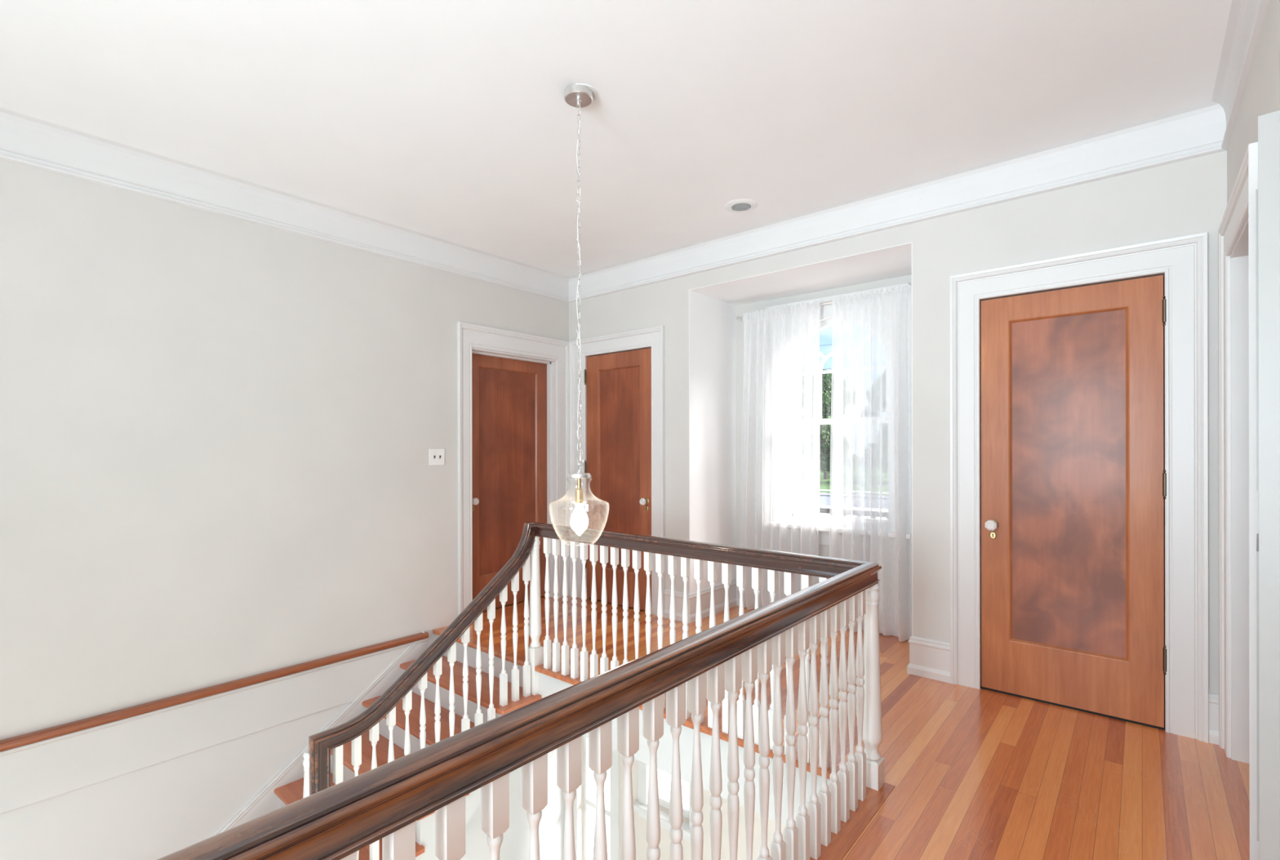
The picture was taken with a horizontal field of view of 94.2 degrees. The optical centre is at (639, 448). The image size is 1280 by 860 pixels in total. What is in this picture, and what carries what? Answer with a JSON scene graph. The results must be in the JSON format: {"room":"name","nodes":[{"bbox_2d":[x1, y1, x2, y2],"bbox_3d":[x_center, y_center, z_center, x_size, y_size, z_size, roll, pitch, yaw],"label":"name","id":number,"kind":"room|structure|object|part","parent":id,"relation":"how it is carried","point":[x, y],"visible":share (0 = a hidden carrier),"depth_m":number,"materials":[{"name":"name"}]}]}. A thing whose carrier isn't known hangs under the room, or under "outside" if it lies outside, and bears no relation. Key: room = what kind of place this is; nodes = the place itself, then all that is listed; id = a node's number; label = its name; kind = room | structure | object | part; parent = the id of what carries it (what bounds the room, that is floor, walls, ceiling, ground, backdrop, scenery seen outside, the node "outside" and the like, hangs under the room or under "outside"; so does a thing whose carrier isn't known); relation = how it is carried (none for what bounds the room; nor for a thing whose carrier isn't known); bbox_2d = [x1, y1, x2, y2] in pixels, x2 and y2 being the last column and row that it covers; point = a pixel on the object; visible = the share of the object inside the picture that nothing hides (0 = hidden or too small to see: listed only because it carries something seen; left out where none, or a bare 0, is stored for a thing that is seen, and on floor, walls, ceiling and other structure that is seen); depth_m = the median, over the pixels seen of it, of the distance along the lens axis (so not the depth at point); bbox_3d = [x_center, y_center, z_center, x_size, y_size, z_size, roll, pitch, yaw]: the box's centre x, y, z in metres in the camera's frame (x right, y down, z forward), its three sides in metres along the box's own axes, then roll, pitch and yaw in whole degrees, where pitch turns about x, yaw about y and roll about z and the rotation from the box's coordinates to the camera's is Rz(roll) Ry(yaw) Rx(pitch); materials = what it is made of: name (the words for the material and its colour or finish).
{"room":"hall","nodes":[
{"label":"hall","id":0,"kind":"room"},
{"bbox_2d":[0,159,568,859],"bbox_3d":[-2.635,1.416,2.831,0.130,5.393,6.387,0,0,40],"label":"wall","id":1,"kind":"structure","parent":0,"point":[218,433],"depth_m":3.13,"materials":[{"name":"beige paint"}]},
{"bbox_2d":[0,638,426,813],"bbox_3d":[-3.012,1.444,2.267,0.022,0.276,4.778,0,0,40],"label":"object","id":2,"kind":"structure","parent":1,"relation":"attached to","point":[32,773],"depth_m":3.02,"materials":[{"name":"white paint"}]},
{"bbox_2d":[0,631,428,751],"bbox_3d":[-3.003,1.284,2.259,0.045,0.043,4.778,0,0,40],"label":"handrail","id":3,"kind":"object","parent":1,"relation":"attached to","point":[60,730],"depth_m":3.06,"materials":[{"name":"brown wood"}]},
{"bbox_2d":[429,448,444,465],"bbox_3d":[-1.419,0.059,4.163,0.016,0.116,0.120,0,0,40],"label":"light switch","id":4,"kind":"object","parent":1,"relation":"attached to","point":[437,455],"visible":1,"depth_m":4.16,"materials":[{"name":"white plastic"}]},
{"bbox_2d":[457,321,569,615],"bbox_3d":[-1.013,0.172,4.742,0.170,2.175,1.074,0,0,40],"label":"door","id":5,"kind":"structure","parent":1,"relation":"in","point":[513,386],"depth_m":4.76,"materials":[{"name":"red wood"}]},
{"bbox_3d":[-1.240,0.398,4.477,0.039,0.054,0.054,0,0,40],"label":"knob","id":6,"kind":"part","parent":5,"relation":"part of","materials":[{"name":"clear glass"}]},
{"bbox_3d":[-1.061,1.118,4.782,0.041,0.262,0.580,0,0,40],"label":"rail","id":7,"kind":"part","parent":5,"relation":"part of","materials":[{"name":"red wood"}]},
{"bbox_3d":[-1.064,0.176,4.783,0.018,1.621,0.580,0,0,40],"label":"panel","id":8,"kind":"part","parent":5,"relation":"part of","materials":[{"name":"brown wood"}]},
{"bbox_3d":[-1.064,-0.693,4.782,0.041,0.118,0.580,0,0,40],"label":"rail","id":9,"kind":"part","parent":5,"relation":"part of","materials":[{"name":"red wood"}]},
{"bbox_3d":[-1.052,0.176,4.773,0.013,1.621,0.580,0,0,40],"label":"moulding","id":10,"kind":"part","parent":5,"relation":"part of","materials":[{"name":"red wood"}]},
{"bbox_2d":[0,0,1270,302],"bbox_3d":[-1.041,-1.359,1.482,4.055,0.207,6.127,0,0,40],"label":"trim","id":11,"kind":"structure","parent":1,"relation":"attached to","point":[1204,129],"depth_m":3.13,"materials":[{"name":"white paint"}]},
{"bbox_2d":[432,626,895,859],"bbox_3d":[-1.801,1.272,1.326,3.063,0.028,4.902,0,0,40],"label":"trim","id":12,"kind":"structure","parent":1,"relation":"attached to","point":[842,842],"depth_m":2.16,"materials":[{"name":"brown wood"}]},
{"bbox_2d":[156,521,884,859],"bbox_3d":[-1.303,0.929,1.169,2.028,0.997,4.506,0,0,40],"label":"balustrade","id":13,"kind":"object","parent":12,"relation":"on","point":[385,802],"visible":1,"depth_m":1.45,"materials":[{"name":"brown wood"}]},
{"bbox_3d":[-0.614,0.833,3.487,0.075,0.654,0.075,0,0,40],"label":"newel post","id":14,"kind":"part","parent":13,"relation":"part of","materials":[{"name":"white paint"}]},
{"bbox_3d":[0.868,0.830,2.229,0.075,0.654,0.075,0,0,40],"label":"newel post","id":15,"kind":"part","parent":13,"relation":"part of","materials":[{"name":"white paint"}]},
{"bbox_2d":[0,0,1231,276],"bbox_3d":[-0.547,-1.561,1.066,5.607,0.200,6.387,0,0,40],"label":"ceiling","id":16,"kind":"structure","parent":0,"point":[452,121],"depth_m":2.43,"materials":[{"name":"white paint"}]},
{"bbox_2d":[548,83,608,545],"bbox_3d":[-0.251,-0.536,2.441,0.246,1.850,0.246,0,0,40],"label":"pendant lamp","id":17,"kind":"object","parent":16,"relation":"hanging from","point":[580,95],"visible":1,"depth_m":2.43,"materials":[{"name":"clear glass"}]},
{"bbox_3d":[-0.249,0.253,2.441,0.246,0.272,0.246,0,0,40],"label":"lamp shade","id":18,"kind":"part","parent":17,"relation":"part of","materials":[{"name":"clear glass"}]},
{"bbox_3d":[-0.253,-0.656,2.443,0.022,1.500,0.013,0,0,40],"label":"cord","id":19,"kind":"part","parent":17,"relation":"part of","materials":[{"name":"silver metal"}]},
{"bbox_2d":[574,478,583,502],"bbox_3d":[-0.249,0.172,2.441,0.035,0.104,0.034,0,0,40],"label":"socket","id":20,"kind":"object","parent":17,"relation":"attached to","point":[579,497],"depth_m":2.43,"materials":[{"name":"gold metal"}]},
{"bbox_3d":[-0.249,0.284,2.441,0.073,0.118,0.073,0,0,40],"label":"bulb","id":21,"kind":"part","parent":17,"relation":"part of","materials":[{"name":"white glass"}]},
{"bbox_2d":[724,198,757,212],"bbox_3d":[0.609,-1.457,3.579,0.198,0.011,0.198,0,0,40],"label":"recessed light","id":22,"kind":"object","parent":16,"relation":"in","point":[741,204],"visible":1,"depth_m":3.56,"materials":[{"name":"white plastic"}]},
{"bbox_2d":[436,635,829,825],"bbox_3d":[1.117,1.418,2.932,5.477,0.271,1.395,0,0,40],"label":"wall","id":23,"kind":"structure","parent":0,"point":[548,685],"depth_m":2.78,"materials":[{"name":"white paint"}]},
{"bbox_2d":[432,595,1249,859],"bbox_3d":[-0.734,1.272,1.746,6.777,0.025,6.920,0,0,40],"label":"floor","id":24,"kind":"structure","parent":0,"point":[975,774],"depth_m":2.29,"materials":[{"name":"brown wood"}]},
{"bbox_2d":[568,150,1226,859],"bbox_3d":[1.689,1.405,3.710,5.607,5.400,0.793,0,0,40],"label":"wall","id":25,"kind":"structure","parent":0,"point":[1188,197],"depth_m":3.31,"materials":[{"name":"beige paint"}]},
{"bbox_2d":[573,735,619,859],"bbox_3d":[-0.370,3.009,4.937,0.600,2.220,0.160,0,0,40],"label":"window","id":26,"kind":"structure","parent":25,"relation":"in","point":[613,811],"depth_m":5.02,"materials":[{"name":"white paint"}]},
{"bbox_3d":[-0.329,3.009,4.985,0.380,2.000,0.035,0,0,40],"label":"sash","id":27,"kind":"part","parent":26,"relation":"part of","materials":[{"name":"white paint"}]},
{"bbox_2d":[568,325,665,617],"bbox_3d":[-0.203,0.171,4.777,1.015,2.175,0.101,0,0,40],"label":"door","id":28,"kind":"structure","parent":25,"relation":"in","point":[626,390],"depth_m":4.75,"materials":[{"name":"red wood"}]},
{"bbox_3d":[-0.161,-0.711,4.780,0.453,0.118,0.041,0,0,40],"label":"rail","id":29,"kind":"part","parent":28,"relation":"part of","materials":[{"name":"red wood"}]},
{"bbox_3d":[-0.169,0.167,4.769,0.453,1.637,0.013,0,0,40],"label":"moulding","id":30,"kind":"part","parent":28,"relation":"part of","materials":[{"name":"red wood"}]},
{"bbox_3d":[-0.158,1.117,4.780,0.453,0.262,0.041,0,0,40],"label":"rail","id":31,"kind":"part","parent":28,"relation":"part of","materials":[{"name":"red wood"}]},
{"bbox_3d":[-0.159,0.167,4.781,0.453,1.637,0.018,0,0,40],"label":"panel","id":32,"kind":"part","parent":28,"relation":"part of","materials":[{"name":"brown wood"}]},
{"bbox_3d":[0.024,0.405,4.546,0.054,0.054,0.039,0,0,40],"label":"knob","id":33,"kind":"part","parent":28,"relation":"part of","materials":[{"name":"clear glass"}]},
{"bbox_2d":[633,760,692,841],"bbox_3d":[0.218,2.303,4.441,0.620,1.070,0.160,0,0,40],"label":"window","id":34,"kind":"structure","parent":25,"relation":"in","point":[640,805],"depth_m":4.54,"materials":[{"name":"white paint"}]},
{"bbox_3d":[0.207,2.783,4.427,0.620,0.109,0.125,0,0,40],"label":"sill","id":35,"kind":"part","parent":34,"relation":"part of","materials":[{"name":"white paint"}]},
{"bbox_3d":[0.258,2.303,4.489,0.400,0.850,0.035,0,0,40],"label":"sash","id":36,"kind":"part","parent":34,"relation":"part of","materials":[{"name":"white paint"}]},
{"bbox_2d":[663,577,897,635],"bbox_3d":[1.059,1.152,4.128,1.747,0.208,0.667,0,0,40],"label":"baseboard","id":37,"kind":"structure","parent":25,"relation":"attached to","point":[719,589],"depth_m":4.44,"materials":[{"name":"white paint"}]},
{"bbox_2d":[906,635,950,682],"bbox_3d":[1.790,1.151,3.507,0.219,0.208,0.662,0,0,40],"label":"baseboard","id":38,"kind":"structure","parent":25,"relation":"attached to","point":[929,658],"depth_m":3.26,"materials":[{"name":"white paint"}]},
{"bbox_2d":[949,231,1208,742],"bbox_3d":[2.072,0.166,2.895,1.001,2.178,0.157,0,0,40],"label":"door","id":39,"kind":"structure","parent":25,"relation":"in","point":[1075,486],"depth_m":2.84,"materials":[{"name":"brown wood"}]},
{"bbox_3d":[1.800,0.393,3.048,0.054,0.054,0.039,0,0,40],"label":"knob","id":40,"kind":"part","parent":39,"relation":"part of","materials":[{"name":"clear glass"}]},
{"bbox_3d":[1.825,0.448,3.075,0.031,0.040,0.004,0,0,40],"label":"keyhole plate","id":41,"kind":"part","parent":39,"relation":"part of","materials":[{"name":"gold metal"}]},
{"bbox_3d":[2.074,-0.714,2.895,0.477,0.118,0.041,0,0,40],"label":"rail","id":42,"kind":"part","parent":39,"relation":"part of","materials":[{"name":"brown wood"}]},
{"bbox_3d":[2.076,0.163,2.896,0.477,1.637,0.018,0,0,40],"label":"panel","id":43,"kind":"part","parent":39,"relation":"part of","materials":[{"name":"brown wood"}]},
{"bbox_3d":[2.066,0.163,2.884,0.477,1.637,0.013,0,0,40],"label":"moulding","id":44,"kind":"part","parent":39,"relation":"part of","materials":[{"name":"brown wood"}]},
{"bbox_3d":[2.077,1.113,2.895,0.477,0.262,0.041,0,0,40],"label":"rail","id":45,"kind":"part","parent":39,"relation":"part of","materials":[{"name":"brown wood"}]},
{"bbox_2d":[1208,692,1218,744],"bbox_3d":[2.456,1.150,2.525,0.060,0.208,0.029,0,0,40],"label":"baseboard","id":46,"kind":"structure","parent":25,"relation":"attached to","point":[1213,697],"depth_m":2.53,"materials":[{"name":"white paint"}]},
{"bbox_2d":[1163,279,1164,472],"bbox_3d":[1.257,0.056,4.195,4.046,2.600,0.720,0,0,40],"label":"wall","id":47,"kind":"structure","parent":0,"point":[1163,279],"depth_m":3.21,"materials":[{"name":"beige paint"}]},
{"bbox_2d":[735,274,911,556],"bbox_3d":[1.404,0.051,4.370,1.529,2.410,0.150,0,0,40],"label":"wall window","id":48,"kind":"structure","parent":47,"relation":"in","point":[740,309],"depth_m":4.76,"materials":[{"name":"beige paint"}]},
{"bbox_2d":[735,288,904,319],"bbox_3d":[1.341,-1.019,4.243,1.454,0.070,0.122,0,0,40],"label":"curtain rod","id":49,"kind":"object","parent":48,"relation":"attached to","point":[828,302],"visible":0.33,"depth_m":4.22,"materials":[{"name":"silver metal"}]},
{"bbox_2d":[739,299,821,609],"bbox_3d":[1.042,0.095,4.458,0.674,2.306,0.157,0,0,38],"label":"sheer curtain","id":50,"kind":"object","parent":49,"relation":"hanging from","point":[780,442],"visible":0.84,"depth_m":4.44,"materials":[{"name":"white fabric"}]},
{"bbox_2d":[829,284,912,641],"bbox_3d":[1.608,0.094,3.979,0.663,2.306,0.160,0,0,40],"label":"sheer curtain","id":51,"kind":"object","parent":49,"relation":"hanging from","point":[871,433],"visible":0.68,"depth_m":3.97,"materials":[{"name":"white fabric"}]},
{"bbox_2d":[766,282,911,545],"bbox_3d":[1.409,-0.197,4.283,1.080,1.785,0.215,0,0,40],"label":"window","id":52,"kind":"structure","parent":48,"relation":"attached to","point":[826,310],"depth_m":4.30,"materials":[{"name":"white paint"}]},
{"bbox_3d":[1.465,0.176,4.348,0.790,0.770,0.045,0,0,40],"label":"sash","id":53,"kind":"part","parent":52,"relation":"part of","materials":[{"name":"white paint"}]},
{"bbox_3d":[1.439,-0.572,4.319,0.790,0.775,0.050,0,0,40],"label":"sash","id":54,"kind":"part","parent":52,"relation":"part of","materials":[{"name":"white paint"}]},
{"bbox_3d":[1.393,-0.239,4.263,0.980,1.590,0.024,0,0,40],"label":"casing","id":55,"kind":"part","parent":52,"relation":"part of","materials":[{"name":"white paint"}]},
{"bbox_3d":[1.382,-1.062,4.252,1.040,0.054,0.054,0,0,40],"label":"cornice","id":56,"kind":"part","parent":52,"relation":"part of","materials":[{"name":"white paint"}]},
{"bbox_3d":[1.391,0.626,4.260,1.080,0.140,0.155,0,0,40],"label":"sill","id":57,"kind":"part","parent":52,"relation":"part of","materials":[{"name":"white paint"}]},
{"bbox_2d":[1226,0,1279,204],"bbox_3d":[0.519,-0.014,0.084,0.130,2.543,6.257,0,0,40],"label":"wall","id":58,"kind":"structure","parent":0,"point":[1261,94],"depth_m":1.84,"materials":[{"name":"beige paint"}]},
{"bbox_2d":[1217,142,1258,859],"bbox_3d":[2.204,0.167,2.103,0.160,2.175,0.937,0,0,40],"label":"door frame","id":59,"kind":"structure","parent":58,"relation":"in","point":[1238,495],"depth_m":2.38,"materials":[{"name":"white paint"}]},
{"bbox_2d":[1255,110,1279,859],"bbox_3d":[1.715,0.232,1.619,0.694,2.022,0.050,0,0,-44],"label":"door","id":60,"kind":"structure","parent":59,"relation":"attached to","point":[1268,193],"depth_m":1.38,"materials":[{"name":"white paint"}]},
{"bbox_3d":[1.699,0.165,1.635,0.454,1.620,0.004,0,0,-44],"label":"panel","id":61,"kind":"part","parent":60,"relation":"part of","materials":[{"name":"white paint"}]},
{"label":"outside","id":62,"kind":"structure","parent":0,"visible":0},
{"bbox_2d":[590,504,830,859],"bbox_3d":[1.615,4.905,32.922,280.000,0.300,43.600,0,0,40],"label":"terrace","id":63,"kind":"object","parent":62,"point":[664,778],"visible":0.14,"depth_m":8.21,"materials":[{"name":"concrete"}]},
{"bbox_3d":[1.788,1.530,4.675,5.700,0.150,0.790,0,0,40],"label":"deck","id":64,"kind":"object","parent":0,"visible":0},
{"bbox_2d":[819,507,830,514],"bbox_3d":[1.997,0.950,4.924,5.500,0.850,0.060,0,0,40],"label":"balcony railing","id":65,"kind":"object","parent":64,"relation":"on","point":[826,510],"visible":0.02,"depth_m":5.21,"materials":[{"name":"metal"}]},
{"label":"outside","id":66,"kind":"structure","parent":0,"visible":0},
{"bbox_2d":[819,469,830,492],"bbox_3d":[65.966,4.794,109.204,280.000,0.300,128.000,0,0,40],"label":"lawn","id":67,"kind":"structure","parent":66,"point":[824,483],"depth_m":81.42,"materials":[{"name":"green plant"}]},
{"bbox_2d":[819,407,831,474],"bbox_3d":[34.401,-4.153,108.175,10.132,17.747,10.314,0,0,40],"label":"tree","id":68,"kind":"object","parent":67,"relation":"on","point":[829,428],"visible":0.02,"depth_m":106.11,"materials":[{"name":"green plant"}]},
{"bbox_2d":[819,368,831,479],"bbox_3d":[27.523,-3.959,91.937,9.250,17.380,10.240,0,0,6],"label":"tree","id":69,"kind":"object","parent":67,"relation":"on","point":[824,447],"visible":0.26,"depth_m":89.29,"materials":[{"name":"green plant"}]},
{"bbox_3d":[-0.537,4.159,1.066,5.607,0.100,6.387,0,0,40],"label":"floor","id":70,"kind":"structure","parent":0,"visible":0},
{"bbox_2d":[214,631,542,859],"bbox_3d":[-2.362,2.854,2.181,1.120,3.199,4.282,0,0,40],"label":"staircase","id":71,"kind":"structure","parent":70,"relation":"on","point":[286,787],"depth_m":3.46,"materials":[{"name":"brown wood"}]},
{"bbox_3d":[-2.789,2.854,2.527,0.021,3.199,4.060,0,0,40],"label":"wall skirting","id":72,"kind":"part","parent":71,"relation":"part of","materials":[{"name":"white paint"}]},
{"bbox_2d":[302,521,535,859],"bbox_3d":[-1.014,1.262,3.014,0.094,1.665,1.283,0,0,42],"label":"balustrade","id":73,"kind":"object","parent":71,"relation":"on","point":[317,759],"visible":0.67,"depth_m":3.00,"materials":[{"name":"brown wood"}]},
{"bbox_3d":[-1.423,1.547,2.570,0.075,0.483,0.075,0,0,40],"label":"newel post","id":74,"kind":"part","parent":73,"relation":"part of","materials":[{"name":"white paint"}]},
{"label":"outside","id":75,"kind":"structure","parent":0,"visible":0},
{"bbox_2d":[819,492,830,505],"bbox_3d":[20.185,4.883,54.935,280.000,0.280,14.000,0,0,40],"label":"street","id":76,"kind":"structure","parent":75,"point":[824,500],"depth_m":55.62,"materials":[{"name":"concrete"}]},
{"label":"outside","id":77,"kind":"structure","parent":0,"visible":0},
{"bbox_2d":[819,488,830,496],"bbox_3d":[24.538,4.806,60.095,280.000,0.420,8.500,0,0,40],"label":"sidewalk","id":78,"kind":"structure","parent":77,"point":[828,495],"depth_m":59.87,"materials":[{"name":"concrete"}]}
]}

